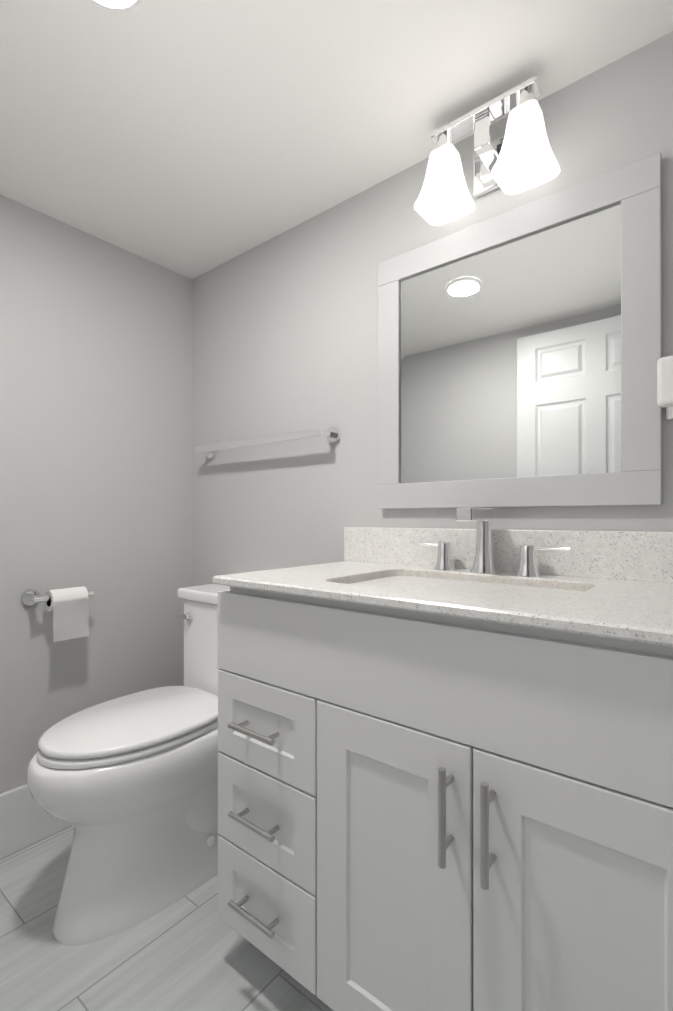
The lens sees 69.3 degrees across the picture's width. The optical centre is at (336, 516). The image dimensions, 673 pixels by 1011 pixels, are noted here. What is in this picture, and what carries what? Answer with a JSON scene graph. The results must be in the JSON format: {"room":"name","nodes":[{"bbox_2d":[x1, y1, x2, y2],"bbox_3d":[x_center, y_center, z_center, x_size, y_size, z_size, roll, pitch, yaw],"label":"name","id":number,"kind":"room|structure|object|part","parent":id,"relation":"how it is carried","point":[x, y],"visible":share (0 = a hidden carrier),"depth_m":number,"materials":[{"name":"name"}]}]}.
{"room":"bathroom","nodes":[
{"label":"bathroom","id":0,"kind":"room"},
{"bbox_2d":[0,194,191,793],"bbox_3d":[-1.107,0.027,1.530,0.100,2.070,1.450,0,0,39],"label":"wall","id":1,"kind":"structure","parent":0,"point":[96,414],"depth_m":1.73,"materials":[{"name":"grey paint"}]},
{"bbox_2d":[0,784,71,858],"bbox_3d":[-1.062,0.963,1.491,0.016,0.198,1.448,0,0,39],"label":"baseboard","id":2,"kind":"structure","parent":1,"relation":"attached to","point":[26,820],"depth_m":1.55,"materials":[{"name":"white wood"}]},
{"bbox_2d":[21,586,93,641],"bbox_3d":[-0.911,0.317,1.605,0.109,0.162,0.196,0,0,39],"label":"toilet paper","id":3,"kind":"object","parent":1,"relation":"attached to","point":[69,607],"visible":1,"depth_m":1.58,"materials":[{"name":"white paper"}]},
{"bbox_3d":[-0.967,0.262,1.558,0.062,0.022,0.022,0,0,39],"label":"post","id":4,"kind":"part","parent":3,"relation":"part of","materials":[{"name":"silver metal"}]},
{"bbox_3d":[-0.894,0.262,1.600,0.021,0.021,0.183,0,0,39],"label":"arm","id":5,"kind":"part","parent":3,"relation":"part of"},
{"bbox_2d":[0,825,332,1010],"bbox_3d":[-0.259,1.083,-0.052,3.400,0.050,3.050,0,0,39],"label":"floor","id":6,"kind":"structure","parent":0,"point":[192,951],"depth_m":1.16,"materials":[{"name":"tile"}]},
{"bbox_2d":[26,584,229,945],"bbox_3d":[-0.502,0.658,1.475,0.436,0.808,0.764,0,0,39],"label":"toilet","id":7,"kind":"object","parent":6,"relation":"on","point":[126,786],"visible":0.75,"depth_m":1.28,"materials":[{"name":"white ceramic"}]},
{"bbox_3d":[-0.573,0.600,1.387,0.360,0.019,0.493,0,0,39],"label":"seat","id":8,"kind":"part","parent":7,"relation":"part of","materials":[{"name":"white plastic"}]},
{"bbox_3d":[-0.571,0.578,1.390,0.364,0.020,0.495,0,0,39],"label":"lid","id":9,"kind":"part","parent":7,"relation":"part of","materials":[{"name":"white plastic"}]},
{"bbox_3d":[-0.330,0.455,1.689,0.410,0.325,0.203,0,0,39],"label":"tank","id":10,"kind":"part","parent":7,"relation":"part of","materials":[{"name":"white ceramic"}]},
{"bbox_2d":[213,508,672,1010],"bbox_3d":[0.239,0.520,1.030,0.966,1.082,0.538,0,0,39],"label":"bathroom vanity","id":11,"kind":"object","parent":6,"relation":"on","point":[445,769],"visible":1,"depth_m":0.82,"materials":[{"name":"white paint"}]},
{"bbox_3d":[-0.209,0.851,1.073,0.010,0.010,0.033,0,0,39],"label":"pull post","id":12,"kind":"part","parent":11,"relation":"part of","materials":[{"name":"silver metal"}]},
{"bbox_3d":[-0.209,0.655,1.074,0.010,0.010,0.033,0,0,39],"label":"pull post","id":13,"kind":"part","parent":11,"relation":"part of","materials":[{"name":"silver metal"}]},
{"bbox_3d":[-0.209,0.460,1.074,0.010,0.010,0.033,0,0,39],"label":"pull post","id":14,"kind":"part","parent":11,"relation":"part of","materials":[{"name":"silver metal"}]},
{"bbox_3d":[-0.156,0.849,1.063,0.307,0.192,0.020,0,0,39],"label":"drawer","id":15,"kind":"part","parent":11,"relation":"part of","materials":[{"name":"white paint"}]},
{"bbox_3d":[-0.156,0.653,1.063,0.307,0.192,0.020,0,0,39],"label":"drawer","id":16,"kind":"part","parent":11,"relation":"part of","materials":[{"name":"white paint"}]},
{"bbox_3d":[-0.156,0.458,1.064,0.307,0.192,0.020,0,0,39],"label":"drawer","id":17,"kind":"part","parent":11,"relation":"part of","materials":[{"name":"white paint"}]},
{"bbox_3d":[-0.135,0.851,1.013,0.010,0.010,0.033,0,0,39],"label":"pull post","id":18,"kind":"part","parent":11,"relation":"part of","materials":[{"name":"silver metal"}]},
{"bbox_3d":[-0.135,0.655,1.014,0.010,0.010,0.033,0,0,39],"label":"pull post","id":19,"kind":"part","parent":11,"relation":"part of","materials":[{"name":"silver metal"}]},
{"bbox_3d":[-0.135,0.460,1.014,0.010,0.010,0.033,0,0,39],"label":"pull post","id":20,"kind":"part","parent":11,"relation":"part of","materials":[{"name":"silver metal"}]},
{"bbox_3d":[0.091,0.653,0.865,0.318,0.584,0.020,0,0,39],"label":"door","id":21,"kind":"part","parent":11,"relation":"part of","materials":[{"name":"white paint"}]},
{"bbox_2d":[409,542,454,570],"bbox_3d":[0.252,0.102,1.281,0.123,0.071,0.054,0,0,39],"label":"handle","id":22,"kind":"object","parent":11,"relation":"on","point":[444,562],"depth_m":1.25,"materials":[{"name":"silver metal"}]},
{"bbox_3d":[0.174,0.418,0.766,0.010,0.010,0.033,0,0,39],"label":"pull post","id":23,"kind":"part","parent":11,"relation":"part of","materials":[{"name":"silver metal"}]},
{"bbox_3d":[0.174,0.514,0.766,0.010,0.010,0.033,0,0,39],"label":"pull post","id":24,"kind":"part","parent":11,"relation":"part of","materials":[{"name":"silver metal"}]},
{"bbox_2d":[456,508,496,573],"bbox_3d":[0.335,0.058,1.161,0.062,0.158,0.146,0,0,39],"label":"faucet","id":25,"kind":"object","parent":11,"relation":"on","point":[483,563],"depth_m":1.17,"materials":[{"name":"silver metal"}]},
{"bbox_3d":[0.227,0.418,0.724,0.010,0.010,0.033,0,0,39],"label":"pull post","id":26,"kind":"part","parent":11,"relation":"part of","materials":[{"name":"silver metal"}]},
{"bbox_3d":[0.227,0.514,0.724,0.010,0.010,0.033,0,0,39],"label":"pull post","id":27,"kind":"part","parent":11,"relation":"part of","materials":[{"name":"silver metal"}]},
{"bbox_2d":[344,527,672,583],"bbox_3d":[0.403,0.085,1.232,0.961,0.106,0.019,0,0,39],"label":"backsplash","id":28,"kind":"structure","parent":11,"relation":"on","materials":[{"name":"white stone"}]},
{"bbox_2d":[515,545,570,576],"bbox_3d":[0.470,0.101,1.106,0.122,0.071,0.054,0,0,39],"label":"handle","id":29,"kind":"object","parent":11,"relation":"on","point":[527,566],"depth_m":1.11,"materials":[{"name":"silver metal"}]},
{"bbox_3d":[0.345,0.652,0.661,0.325,0.584,0.020,0,0,39],"label":"door","id":30,"kind":"part","parent":11,"relation":"part of","materials":[{"name":"white paint"}]},
{"bbox_2d":[0,0,672,278],"bbox_3d":[-0.259,-1.037,-0.046,3.400,0.050,3.050,0,0,39],"label":"ceiling","id":31,"kind":"structure","parent":0,"point":[191,139],"depth_m":1.16,"materials":[{"name":"white paint"}]},
{"bbox_2d":[90,0,141,11],"bbox_3d":[-0.427,-1.004,0.893,0.146,0.012,0.146,0,0,39],"label":"recessed light","id":32,"kind":"object","parent":31,"relation":"in","point":[119,5],"visible":1,"depth_m":0.95,"materials":[{"name":"white plastic"}]},
{"bbox_2d":[192,31,672,585],"bbox_3d":[0.411,0.026,1.304,2.750,2.070,0.100,0,0,39],"label":"wall","id":33,"kind":"structure","parent":0,"point":[284,333],"depth_m":1.58,"materials":[{"name":"grey paint"}]},
{"bbox_2d":[194,427,339,458],"bbox_3d":[-0.280,-0.263,1.746,0.688,0.052,0.078,0,0,39],"label":"towel bar","id":34,"kind":"object","parent":33,"relation":"attached to","point":[331,434],"visible":1,"depth_m":1.65,"materials":[{"name":"silver metal"}]},
{"bbox_3d":[-0.031,-0.263,1.547,0.018,0.018,0.057,0,0,39],"label":"post","id":35,"kind":"part","parent":34,"relation":"part of","materials":[{"name":"silver metal"}]},
{"bbox_2d":[414,76,559,225],"bbox_3d":[0.361,-0.875,1.180,0.328,0.190,0.157,0,0,39],"label":"sconce","id":36,"kind":"object","parent":33,"relation":"attached to","point":[518,157],"visible":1,"depth_m":1.16,"materials":[{"name":"white glass"}]},
{"bbox_2d":[437,132,451,147],"bbox_3d":[0.274,-0.939,1.231,0.038,0.042,0.038,0,0,39],"label":"socket","id":37,"kind":"object","parent":36,"relation":"attached to","point":[444,139],"depth_m":1.21,"materials":[{"name":"silver metal"}]},
{"bbox_3d":[0.274,-0.850,1.231,0.128,0.140,0.128,0,0,39],"label":"lamp shade","id":38,"kind":"part","parent":36,"relation":"part of","materials":[{"name":"white glass"}]},
{"bbox_3d":[0.369,-0.921,1.190,0.040,0.074,0.075,0,0,39],"label":"arm","id":39,"kind":"part","parent":36,"relation":"part of"},
{"bbox_3d":[0.430,-0.850,1.106,0.128,0.140,0.128,0,0,39],"label":"lamp shade","id":40,"kind":"part","parent":36,"relation":"part of","materials":[{"name":"white glass"}]},
{"bbox_2d":[517,88,534,105],"bbox_3d":[0.430,-0.939,1.106,0.038,0.042,0.038,0,0,39],"label":"socket","id":41,"kind":"object","parent":36,"relation":"attached to","point":[525,96],"depth_m":1.09,"materials":[{"name":"silver metal"}]},
{"bbox_2d":[378,152,661,508],"bbox_3d":[0.403,-0.389,1.232,0.702,0.730,0.022,0,0,39],"label":"mirror","id":42,"kind":"object","parent":33,"relation":"attached to","point":[519,352],"visible":0.96,"depth_m":1.17,"materials":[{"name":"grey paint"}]},
{"bbox_3d":[0.157,-0.388,1.429,0.072,0.586,0.022,0,0,39],"label":"frame","id":43,"kind":"part","parent":42,"relation":"part of","materials":[{"name":"grey paint"}]},
{"bbox_3d":[0.401,-0.389,1.230,0.558,0.586,0.001,0,0,39],"label":"glass","id":44,"kind":"part","parent":42,"relation":"part of","materials":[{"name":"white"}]},
{"bbox_3d":[0.403,-0.718,1.233,0.702,0.072,0.022,0,0,39],"label":"frame","id":45,"kind":"part","parent":42,"relation":"part of","materials":[{"name":"grey paint"}]},
{"bbox_3d":[0.403,-0.060,1.231,0.702,0.072,0.022,0,0,39],"label":"frame","id":46,"kind":"part","parent":42,"relation":"part of","materials":[{"name":"grey paint"}]},
{"bbox_3d":[0.648,-0.389,1.035,0.072,0.586,0.022,0,0,39],"label":"frame","id":47,"kind":"part","parent":42,"relation":"part of","materials":[{"name":"grey paint"}]},
{"bbox_2d":[657,356,672,419],"bbox_3d":[0.696,-0.262,0.928,0.135,0.120,0.128,0,0,39],"label":"holder","id":48,"kind":"object","parent":33,"relation":"attached to","point":[664,381],"visible":1,"depth_m":0.93,"materials":[{"name":"white plastic"}]},
{"bbox_3d":[0.736,-0.260,0.973,0.128,0.116,0.008,0,0,39],"label":"plate","id":49,"kind":"part","parent":48,"relation":"part of","materials":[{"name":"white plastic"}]}
]}

